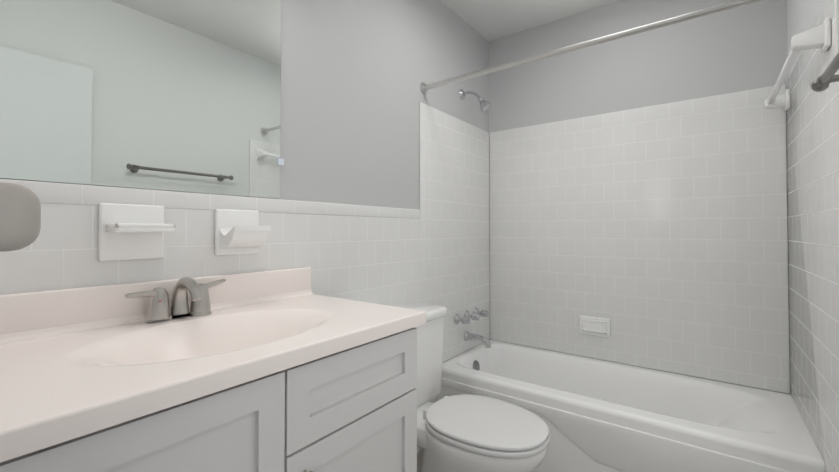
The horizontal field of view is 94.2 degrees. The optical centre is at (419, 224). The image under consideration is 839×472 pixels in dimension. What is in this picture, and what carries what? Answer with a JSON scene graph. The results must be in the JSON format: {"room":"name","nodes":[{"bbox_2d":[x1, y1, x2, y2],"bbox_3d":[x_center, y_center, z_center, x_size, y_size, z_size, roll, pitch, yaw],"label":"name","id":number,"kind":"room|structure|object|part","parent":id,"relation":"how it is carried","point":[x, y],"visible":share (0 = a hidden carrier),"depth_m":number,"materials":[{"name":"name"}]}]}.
{"room":"bathroom","nodes":[
{"label":"bathroom","id":0,"kind":"room"},
{"bbox_2d":[0,0,488,209],"bbox_3d":[-0.308,-0.061,1.746,0.100,2.490,2.730,-1,-1,37],"label":"wall","id":1,"kind":"structure","parent":0,"point":[355,74],"depth_m":1.76,"materials":[{"name":"grey paint"}]},
{"bbox_2d":[0,0,280,198],"bbox_3d":[-0.754,-0.522,1.064,0.004,0.848,0.850,-1,-1,37],"label":"mirror","id":2,"kind":"object","parent":1,"relation":"attached to","point":[178,95],"visible":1,"depth_m":1.06,"materials":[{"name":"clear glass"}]},
{"bbox_2d":[278,158,283,165],"bbox_3d":[-0.496,-0.225,1.397,0.006,0.024,0.024,-1,-1,37],"label":"mirror clip","id":3,"kind":"object","parent":2,"relation":"attached to","point":[280,161],"visible":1,"depth_m":1.39,"materials":[{"name":"white"}]},
{"bbox_2d":[0,267,310,334],"bbox_3d":[-0.709,0.204,1.084,0.021,0.101,0.986,-1,-1,37],"label":"backsplash","id":4,"kind":"structure","parent":1,"relation":"attached to","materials":[{"name":"white stone"}]},
{"bbox_2d":[0,179,419,218],"bbox_3d":[-0.508,-0.066,1.385,0.008,0.050,1.709,-1,-1,37],"label":"cap","id":5,"kind":"object","parent":1,"relation":"attached to","point":[58,193],"visible":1,"depth_m":1.15,"materials":[{"name":"white tile"}]},
{"bbox_2d":[0,203,419,452],"bbox_3d":[-0.508,0.569,1.375,0.008,1.220,1.710,-1,-1,37],"label":"tile wainscot","id":6,"kind":"structure","parent":1,"relation":"attached to","point":[375,260],"depth_m":1.29,"materials":[{"name":"white tile"}]},
{"bbox_2d":[98,203,174,261],"bbox_3d":[-0.726,0.019,1.008,0.088,0.147,0.145,-1,-1,37],"label":"soap dish","id":7,"kind":"object","parent":6,"relation":"attached to","point":[131,231],"visible":1,"depth_m":1.01,"materials":[{"name":"white ceramic"}]},
{"bbox_2d":[106,223,174,231],"bbox_3d":[-0.719,0.008,1.008,0.076,0.022,0.131,-1,-1,37],"label":"tray","id":8,"kind":"object","parent":7,"relation":"on","point":[110,227],"depth_m":0.97,"materials":[{"name":"white ceramic"}]},
{"bbox_2d":[215,209,270,255],"bbox_3d":[-0.552,0.024,1.234,0.098,0.145,0.143,-1,-1,37],"label":"holder","id":9,"kind":"object","parent":6,"relation":"attached to","point":[239,232],"visible":1,"depth_m":1.22,"materials":[{"name":"white ceramic"}]},
{"bbox_2d":[420,102,489,449],"bbox_3d":[0.244,0.272,2.392,0.008,1.845,0.812,-1,-1,37],"label":"wall tiles","id":10,"kind":"structure","parent":1,"relation":"attached to","point":[454,226],"depth_m":2.34,"materials":[{"name":"white tile"}]},
{"bbox_2d":[454,308,490,347],"bbox_3d":[0.361,0.641,2.397,0.165,0.206,0.302,-1,-1,37],"label":"tub faucet","id":11,"kind":"object","parent":10,"relation":"attached to","point":[467,316],"visible":1,"depth_m":2.39,"materials":[{"name":"silver metal"}]},
{"bbox_2d":[459,89,490,111],"bbox_3d":[0.345,-0.765,2.386,0.195,0.167,0.074,-1,-1,37],"label":"shower head","id":12,"kind":"object","parent":1,"relation":"attached to","point":[485,106],"visible":1,"depth_m":2.36},
{"bbox_2d":[420,0,764,93],"bbox_3d":[0.640,-0.747,1.657,1.538,0.060,0.060,-1,-1,37],"label":"shower rod","id":13,"kind":"object","parent":1,"relation":"attached to","point":[424,87],"visible":1,"depth_m":1.57,"materials":[{"name":"silver metal"}]},
{"bbox_2d":[417,449,423,471],"bbox_3d":[0.351,1.226,1.237,1.740,0.100,2.730,-1,-1,37],"label":"floor","id":14,"kind":"structure","parent":0,"point":[419,457],"depth_m":1.97,"materials":[{"name":"tile"}]},
{"bbox_2d":[0,267,425,471],"bbox_3d":[-0.490,0.654,0.914,0.568,1.034,0.986,-1,-1,37],"label":"bathroom vanity","id":15,"kind":"object","parent":14,"relation":"on","point":[284,370],"visible":1,"depth_m":0.84,"materials":[{"name":"white paint"}]},
{"bbox_3d":[-0.432,0.677,0.584,0.020,0.766,0.510,-1,-1,37],"label":"door","id":16,"kind":"part","parent":15,"relation":"part of","materials":[{"name":"white paint"}]},
{"bbox_2d":[125,277,225,322],"bbox_3d":[-0.620,0.196,1.040,0.140,0.114,0.272,-1,-1,37],"label":"faucet","id":17,"kind":"object","parent":15,"relation":"on","point":[159,310],"depth_m":1.04,"materials":[{"name":"silver metal"}]},
{"bbox_3d":[-0.146,0.386,0.974,0.020,0.172,0.438,-1,-1,37],"label":"drawer","id":18,"kind":"part","parent":15,"relation":"part of","materials":[{"name":"white paint"}]},
{"bbox_3d":[-0.146,0.772,0.968,0.020,0.588,0.438,-1,-1,37],"label":"door","id":19,"kind":"part","parent":15,"relation":"part of","materials":[{"name":"white paint"}]},
{"bbox_2d":[399,303,549,471],"bbox_3d":[0.135,0.788,1.591,0.774,0.786,0.514,-1,-1,37],"label":"toilet","id":20,"kind":"object","parent":14,"relation":"on","point":[467,433],"visible":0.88,"depth_m":1.47,"materials":[{"name":"white ceramic"}]},
{"bbox_3d":[-0.088,0.418,1.763,0.216,0.042,0.514,-1,-1,37],"label":"tank lid","id":21,"kind":"part","parent":20,"relation":"part of","materials":[{"name":"white ceramic"}]},
{"bbox_3d":[-0.090,0.626,1.761,0.194,0.373,0.492,-1,-1,37],"label":"tank","id":22,"kind":"part","parent":20,"relation":"part of","materials":[{"name":"white ceramic"}]},
{"bbox_3d":[0.254,0.772,1.503,0.477,0.020,0.376,-1,-1,37],"label":"seat","id":23,"kind":"part","parent":20,"relation":"part of","materials":[{"name":"white plastic"}]},
{"bbox_3d":[0.254,0.750,1.503,0.471,0.018,0.370,-1,-1,37],"label":"lid","id":24,"kind":"part","parent":20,"relation":"part of","materials":[{"name":"white plastic"}]},
{"bbox_2d":[436,339,824,471],"bbox_3d":[0.903,0.988,1.984,1.536,0.400,0.674,-1,-1,37],"label":"bathtub","id":25,"kind":"object","parent":14,"relation":"on","point":[596,415],"visible":0.92,"depth_m":1.76,"materials":[{"name":"white ceramic"}]},
{"bbox_3d":[0.704,0.929,1.718,1.470,0.180,0.008,-1,-1,37],"label":"panel","id":26,"kind":"part","parent":25,"relation":"part of","materials":[{"name":"white ceramic"}]},
{"bbox_2d":[440,0,617,41],"bbox_3d":[0.351,-1.363,1.278,1.740,0.100,2.730,-1,-1,37],"label":"ceiling","id":27,"kind":"structure","parent":0,"point":[489,20],"depth_m":2.38,"materials":[{"name":"white paint"}]},
{"bbox_2d":[489,0,789,393],"bbox_3d":[1.135,-0.052,2.313,1.540,2.490,0.100,-1,-1,37],"label":"wall","id":28,"kind":"structure","parent":0,"point":[743,48],"depth_m":2.21,"materials":[{"name":"grey paint"}]},
{"bbox_2d":[490,84,789,393],"bbox_3d":[1.102,0.068,2.268,1.522,1.442,0.008,-1,-1,37],"label":"wall tile","id":29,"kind":"structure","parent":28,"relation":"attached to","point":[657,235],"depth_m":2.13,"materials":[{"name":"white tile"}]},
{"bbox_2d":[579,315,609,337],"bbox_3d":[1.025,0.598,2.289,0.170,0.110,0.034,-1,-1,37],"label":"soap dish","id":30,"kind":"object","parent":29,"relation":"attached to","point":[594,326],"visible":1,"depth_m":2.29,"materials":[{"name":"white ceramic"}]},
{"bbox_2d":[787,0,828,78],"bbox_3d":[1.009,-0.076,0.769,0.100,2.490,2.730,-1,-1,37],"label":"wall","id":31,"kind":"structure","parent":0,"point":[804,15],"depth_m":1.55,"materials":[{"name":"white paint"}]},
{"bbox_2d":[786,0,838,471],"bbox_3d":[1.449,0.257,1.447,0.008,1.845,0.892,-1,-1,37],"label":"wall tile","id":32,"kind":"structure","parent":31,"relation":"attached to","point":[812,120],"depth_m":1.34,"materials":[{"name":"white tile"}]},
{"bbox_2d":[764,18,830,110],"bbox_3d":[1.404,-0.562,1.479,0.085,0.085,0.780,-1,-1,37],"label":"rail","id":33,"kind":"object","parent":32,"relation":"attached to","point":[818,37],"visible":1,"depth_m":1.20,"materials":[{"name":"white ceramic"}]},
{"bbox_3d":[1.614,-0.557,1.772,0.073,0.058,0.042,-1,-1,37],"label":"arm","id":34,"kind":"part","parent":33,"relation":"part of"},
{"bbox_3d":[1.647,-0.558,1.747,0.014,0.085,0.060,-1,-1,37],"label":"plate","id":35,"kind":"part","parent":33,"relation":"part of","materials":[{"name":"white ceramic"}]},
{"bbox_3d":[1.185,-0.566,1.194,0.073,0.058,0.042,-1,-1,37],"label":"arm","id":36,"kind":"part","parent":33,"relation":"part of"},
{"bbox_3d":[1.218,-0.567,1.169,0.014,0.085,0.060,-1,-1,37],"label":"plate","id":37,"kind":"part","parent":33,"relation":"part of","materials":[{"name":"white ceramic"}]},
{"bbox_2d":[811,52,838,91],"bbox_3d":[0.867,-0.361,0.741,0.087,0.048,0.628,-1,-1,37],"label":"towel bar","id":38,"kind":"object","parent":31,"relation":"attached to","point":[823,81],"visible":1,"depth_m":0.95,"materials":[{"name":"silver metal"}]},
{"bbox_3d":[-0.434,-0.085,0.202,1.540,2.490,0.100,-1,-1,37],"label":"wall","id":39,"kind":"structure","parent":0,"visible":0},
{"bbox_2d":[0,182,40,251],"bbox_3d":[-0.359,-0.004,0.277,0.168,0.092,0.109,-1,-1,37],"label":"hook","id":40,"kind":"object","parent":39,"relation":"attached to","point":[20,216],"visible":1,"depth_m":0.26,"materials":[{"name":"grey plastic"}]}
]}

